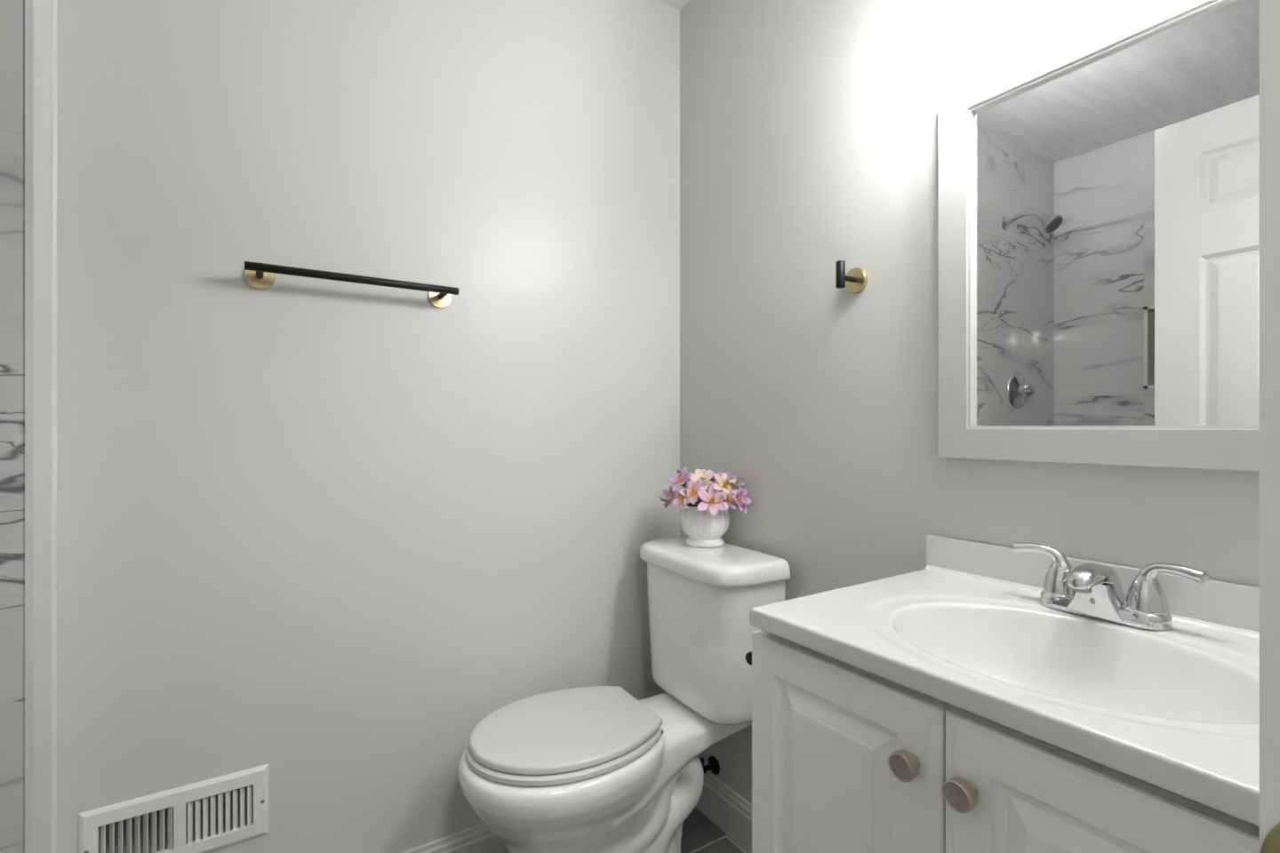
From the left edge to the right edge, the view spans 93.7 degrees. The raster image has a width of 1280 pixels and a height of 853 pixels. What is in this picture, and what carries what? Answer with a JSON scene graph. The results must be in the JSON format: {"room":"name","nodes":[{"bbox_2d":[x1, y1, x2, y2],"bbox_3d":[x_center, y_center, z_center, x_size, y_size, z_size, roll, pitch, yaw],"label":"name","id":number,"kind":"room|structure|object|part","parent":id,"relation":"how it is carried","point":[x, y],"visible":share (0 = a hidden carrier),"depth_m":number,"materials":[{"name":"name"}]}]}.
{"room":"bathroom","nodes":[
{"label":"bathroom","id":0,"kind":"room"},
{"bbox_2d":[0,0,24,852],"bbox_3d":[-1.408,-0.081,0.816,0.865,2.361,0.208,0,0,-33],"label":"wall","id":1,"kind":"structure","parent":0,"point":[12,12],"depth_m":0.96,"materials":[{"name":"stone"}]},
{"bbox_2d":[57,0,679,852],"bbox_3d":[-0.449,-0.081,1.505,1.495,2.361,0.100,0,0,-33],"label":"wall","id":2,"kind":"structure","parent":0,"point":[319,532],"depth_m":1.32,"materials":[{"name":"grey paint"}]},
{"bbox_2d":[24,0,57,852],"bbox_3d":[-1.011,-0.081,1.015,0.017,2.361,0.114,0,0,-33],"label":"trim","id":3,"kind":"structure","parent":2,"relation":"attached to","point":[41,16],"depth_m":1.00,"materials":[{"name":"white paint"}]},
{"bbox_2d":[78,764,268,852],"bbox_3d":[-0.907,0.767,1.188,0.291,0.143,0.086,0,0,-33],"label":"air vent","id":4,"kind":"object","parent":2,"relation":"in","point":[216,813],"visible":0.97,"depth_m":1.17,"materials":[{"name":"white metal"}]},
{"bbox_2d":[243,261,458,308],"bbox_3d":[-0.608,-0.308,1.298,0.416,0.054,0.073,0,0,-33],"label":"towel bar","id":5,"kind":"object","parent":2,"relation":"attached to","point":[260,276],"visible":1,"depth_m":1.24,"materials":[{"name":"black metal"}]},
{"bbox_3d":[-0.762,-0.310,1.202,0.014,0.016,0.056,0,0,-33],"label":"post","id":6,"kind":"part","parent":5,"relation":"part of","materials":[{"name":"black metal"}]},
{"bbox_3d":[-0.459,-0.310,1.400,0.014,0.016,0.056,0,0,-33],"label":"post","id":7,"kind":"part","parent":5,"relation":"part of","materials":[{"name":"black metal"}]},
{"bbox_2d":[401,823,508,852],"bbox_3d":[-0.453,1.040,1.435,1.379,0.119,0.014,0,0,-33],"label":"baseboard","id":8,"kind":"structure","parent":2,"relation":"attached to","point":[476,839],"depth_m":1.46,"materials":[{"name":"white paint"}]},
{"bbox_2d":[659,0,689,9],"bbox_3d":[0.234,-1.286,0.032,2.760,0.050,3.315,0,0,-33],"label":"ceiling","id":9,"kind":"structure","parent":0,"point":[678,4],"depth_m":1.79,"materials":[{"name":"paint"}]},
{"bbox_2d":[680,808,748,852],"bbox_3d":[0.234,1.125,0.032,2.760,0.050,3.315,0,0,-33],"label":"floor","id":10,"kind":"structure","parent":0,"point":[700,835],"depth_m":1.60,"materials":[{"name":"grey tile"}]},
{"bbox_2d":[458,535,790,852],"bbox_3d":[-0.060,0.707,1.404,0.711,0.787,0.416,0,0,-31],"label":"toilet","id":11,"kind":"object","parent":10,"relation":"on","point":[595,769],"visible":0.99,"depth_m":1.36,"materials":[{"name":"white ceramic"}]},
{"bbox_3d":[-0.180,0.686,1.332,0.400,0.016,0.344,0,0,-31],"label":"seat","id":12,"kind":"part","parent":11,"relation":"part of","materials":[{"name":"white plastic"}]},
{"bbox_3d":[-0.172,0.667,1.336,0.406,0.018,0.332,0,0,-31],"label":"seat lid","id":13,"kind":"part","parent":11,"relation":"part of","materials":[{"name":"white plastic"}]},
{"bbox_3d":[-0.065,0.898,1.400,0.698,0.404,0.369,0,0,-31],"label":"bowl","id":14,"kind":"part","parent":11,"relation":"part of","materials":[{"name":"white ceramic"}]},
{"bbox_2d":[658,466,751,548],"bbox_3d":[0.170,0.210,1.564,0.196,0.206,0.191,0,0,-33],"label":"potted flowers","id":15,"kind":"object","parent":11,"relation":"on","point":[704,516],"visible":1,"depth_m":1.54,"materials":[{"name":"pink plant"}]},
{"bbox_3d":[0.077,0.185,1.573,0.016,0.063,0.065,22,-11,-33],"label":"flower","id":16,"kind":"part","parent":15,"relation":"part of","materials":[{"name":"purple plant"}]},
{"bbox_3d":[0.105,0.139,1.587,0.073,0.019,0.068,-47,32,-21],"label":"flower","id":17,"kind":"part","parent":15,"relation":"part of","materials":[{"name":"purple plant"}]},
{"bbox_3d":[0.109,0.184,1.546,0.061,0.056,0.016,25,-1,40],"label":"flower","id":18,"kind":"part","parent":15,"relation":"part of","materials":[{"name":"pink plant"}]},
{"bbox_3d":[0.136,0.172,1.540,0.059,0.074,0.019,38,-9,33],"label":"flower","id":19,"kind":"part","parent":15,"relation":"part of","materials":[{"name":"pink plant"}]},
{"bbox_3d":[0.160,0.144,1.574,0.082,0.021,0.078,-30,51,-20],"label":"flower","id":20,"kind":"part","parent":15,"relation":"part of","materials":[{"name":"beige plant"}]},
{"bbox_3d":[0.165,0.172,1.552,0.065,0.064,0.016,-35,-27,-13],"label":"flower","id":21,"kind":"part","parent":15,"relation":"part of","materials":[{"name":"pink plant"}]},
{"bbox_3d":[0.172,0.260,1.594,0.133,0.107,0.133,0,0,-33],"label":"pot","id":22,"kind":"part","parent":15,"relation":"part of","materials":[{"name":"white ceramic"}]},
{"bbox_3d":[0.191,0.132,1.598,0.067,0.018,0.065,-7,23,-32],"label":"flower","id":23,"kind":"part","parent":15,"relation":"part of","materials":[{"name":"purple plant"}]},
{"bbox_3d":[0.179,0.190,1.517,0.086,0.078,0.022,-28,-20,-14],"label":"flower","id":24,"kind":"part","parent":15,"relation":"part of","materials":[{"name":"pink plant"}]},
{"bbox_3d":[0.220,0.150,1.546,0.084,0.069,0.021,-8,-35,-29],"label":"flower","id":25,"kind":"part","parent":15,"relation":"part of","materials":[{"name":"beige plant"}]},
{"bbox_3d":[0.230,0.185,1.526,0.053,0.056,0.016,-5,-9,-30],"label":"flower","id":26,"kind":"part","parent":15,"relation":"part of","materials":[{"name":"pink plant"}]},
{"bbox_3d":[0.244,0.144,1.566,0.069,0.018,0.062,19,28,-37],"label":"flower","id":27,"kind":"part","parent":15,"relation":"part of","materials":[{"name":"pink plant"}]},
{"bbox_3d":[0.256,0.188,1.527,0.069,0.066,0.018,16,-22,-42],"label":"flower","id":28,"kind":"part","parent":15,"relation":"part of","materials":[{"name":"purple plant"}]},
{"bbox_3d":[0.159,0.338,1.534,0.202,0.048,0.416,0,0,-31],"label":"tank lid","id":29,"kind":"part","parent":11,"relation":"part of","materials":[{"name":"white ceramic"}]},
{"bbox_3d":[0.166,0.529,1.539,0.185,0.334,0.388,0,0,-31],"label":"tank","id":30,"kind":"part","parent":11,"relation":"part of","materials":[{"name":"white ceramic"}]},
{"bbox_2d":[752,629,1259,852],"bbox_3d":[0.510,0.697,0.774,0.483,0.806,0.598,0,0,-33],"label":"vanity cabinet","id":31,"kind":"object","parent":10,"relation":"on","point":[847,758],"visible":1,"depth_m":0.68,"materials":[{"name":"white paint"}]},
{"bbox_2d":[745,651,751,665],"bbox_3d":[0.253,0.381,1.003,0.154,0.053,0.068,0,0,-33],"label":"toilet paper holder","id":32,"kind":"object","parent":31,"relation":"attached to","point":[748,656],"visible":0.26,"depth_m":0.98,"materials":[{"name":"black metal"}]},
{"bbox_3d":[0.256,0.655,0.787,0.022,0.689,0.298,0,0,-33],"label":"door","id":33,"kind":"part","parent":31,"relation":"part of","materials":[{"name":"white paint"}]},
{"bbox_3d":[0.300,0.381,0.677,0.026,0.031,0.031,0,0,-33],"label":"knob","id":34,"kind":"part","parent":31,"relation":"part of","materials":[{"name":"brown metal"}]},
{"bbox_3d":[0.335,0.381,0.624,0.026,0.031,0.031,0,0,-33],"label":"knob","id":35,"kind":"part","parent":31,"relation":"part of","materials":[{"name":"brown metal"}]},
{"bbox_2d":[749,535,1259,826],"bbox_3d":[0.523,0.302,0.767,0.472,0.190,0.598,0,0,-33],"label":"vanity sink","id":36,"kind":"object","parent":31,"relation":"in","point":[1176,710],"visible":0.84,"depth_m":0.78,"materials":[{"name":"white ceramic"}]},
{"bbox_2d":[1013,542,1208,631],"bbox_3d":[0.637,0.224,0.842,0.112,0.088,0.228,0,0,-33],"label":"faucet","id":37,"kind":"object","parent":36,"relation":"on","point":[1090,589],"visible":1,"depth_m":0.82,"materials":[{"name":"silver metal"}]},
{"bbox_3d":[0.614,0.197,0.919,0.021,0.035,0.074,0,0,-40],"label":"lever","id":38,"kind":"part","parent":37,"relation":"part of","materials":[{"name":"silver metal"}]},
{"bbox_3d":[0.631,0.233,0.899,0.054,0.068,0.054,0,0,-33],"label":"handle","id":39,"kind":"part","parent":37,"relation":"part of","materials":[{"name":"silver metal"}]},
{"bbox_3d":[0.633,0.229,0.839,0.103,0.074,0.076,0,0,-33],"label":"spout","id":40,"kind":"part","parent":37,"relation":"part of","materials":[{"name":"silver metal"}]},
{"bbox_3d":[0.687,0.233,0.814,0.054,0.068,0.054,0,0,-33],"label":"handle","id":41,"kind":"part","parent":37,"relation":"part of","materials":[{"name":"silver metal"}]},
{"bbox_3d":[0.698,0.197,0.790,0.021,0.035,0.074,0,0,-26],"label":"lever","id":42,"kind":"part","parent":37,"relation":"part of","materials":[{"name":"silver metal"}]},
{"bbox_3d":[0.420,0.655,0.536,0.022,0.689,0.297,0,0,-33],"label":"door","id":43,"kind":"part","parent":31,"relation":"part of","materials":[{"name":"white paint"}]},
{"bbox_2d":[680,0,1259,804],"bbox_3d":[0.577,-0.081,1.210,0.100,2.361,1.515,0,0,-33],"label":"wall","id":44,"kind":"structure","parent":0,"point":[809,128],"depth_m":1.32,"materials":[{"name":"grey paint"}]},
{"bbox_2d":[699,755,719,775],"bbox_3d":[0.178,0.946,1.663,0.072,0.056,0.048,0,0,-33],"label":"shutoff valve","id":45,"kind":"object","parent":44,"relation":"attached to","point":[713,765],"visible":0.48,"depth_m":1.67,"materials":[{"name":"black metal"}]},
{"bbox_2d":[699,758,703,767],"bbox_3d":[0.169,0.931,1.657,0.017,0.026,0.017,0,0,-33],"label":"outlet","id":46,"kind":"object","parent":45,"relation":"attached to","point":[701,759],"depth_m":1.65,"materials":[{"name":"metal"}]},
{"bbox_2d":[695,771,751,852],"bbox_3d":[0.330,1.040,1.484,0.014,0.119,0.785,0,0,-33],"label":"baseboard","id":47,"kind":"structure","parent":44,"relation":"attached to","point":[726,809],"depth_m":1.62,"materials":[{"name":"white paint"}]},
{"bbox_2d":[835,260,867,293],"bbox_3d":[0.439,-0.316,1.270,0.064,0.060,0.054,0,0,-33],"label":"robe hook","id":48,"kind":"object","parent":44,"relation":"attached to","point":[855,281],"visible":1,"depth_m":1.27,"materials":[{"name":"gold metal"}]},
{"bbox_3d":[0.440,-0.314,1.271,0.040,0.012,0.012,0,0,-33],"label":"post","id":49,"kind":"part","parent":48,"relation":"part of","materials":[{"name":"black metal"}]},
{"bbox_2d":[924,535,1259,639],"bbox_3d":[0.709,0.239,0.887,0.029,0.065,0.597,0,0,-33],"label":"backsplash","id":50,"kind":"structure","parent":44,"relation":"attached to","point":[1218,605],"depth_m":0.88,"materials":[{"name":"white stone"}]},
{"bbox_2d":[937,0,1259,471],"bbox_3d":[0.707,-0.280,0.890,0.028,0.674,0.534,0,0,-33],"label":"wall mirror","id":51,"kind":"object","parent":44,"relation":"attached to","point":[1099,180],"visible":1,"depth_m":0.90,"materials":[{"name":"mirror"}]},
{"bbox_3d":[0.012,-0.081,0.006,2.160,2.361,0.115,0,0,-33],"label":"wall","id":52,"kind":"structure","parent":0,"visible":0},
{"bbox_2d":[1259,0,1279,852],"bbox_3d":[0.065,0.044,0.040,0.759,2.112,0.156,0,0,-33],"label":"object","id":53,"kind":"structure","parent":52,"relation":"attached to","point":[1269,10],"depth_m":0.28,"materials":[{"name":"white paint"}]},
{"bbox_2d":[1260,822,1279,852],"bbox_3d":[0.307,0.202,0.246,0.004,0.080,0.076,0,0,-33],"label":"doorknob set","id":54,"kind":"object","parent":52,"relation":"attached to","point":[1271,844],"visible":1,"depth_m":0.27,"materials":[{"name":"gold metal"}]}
]}

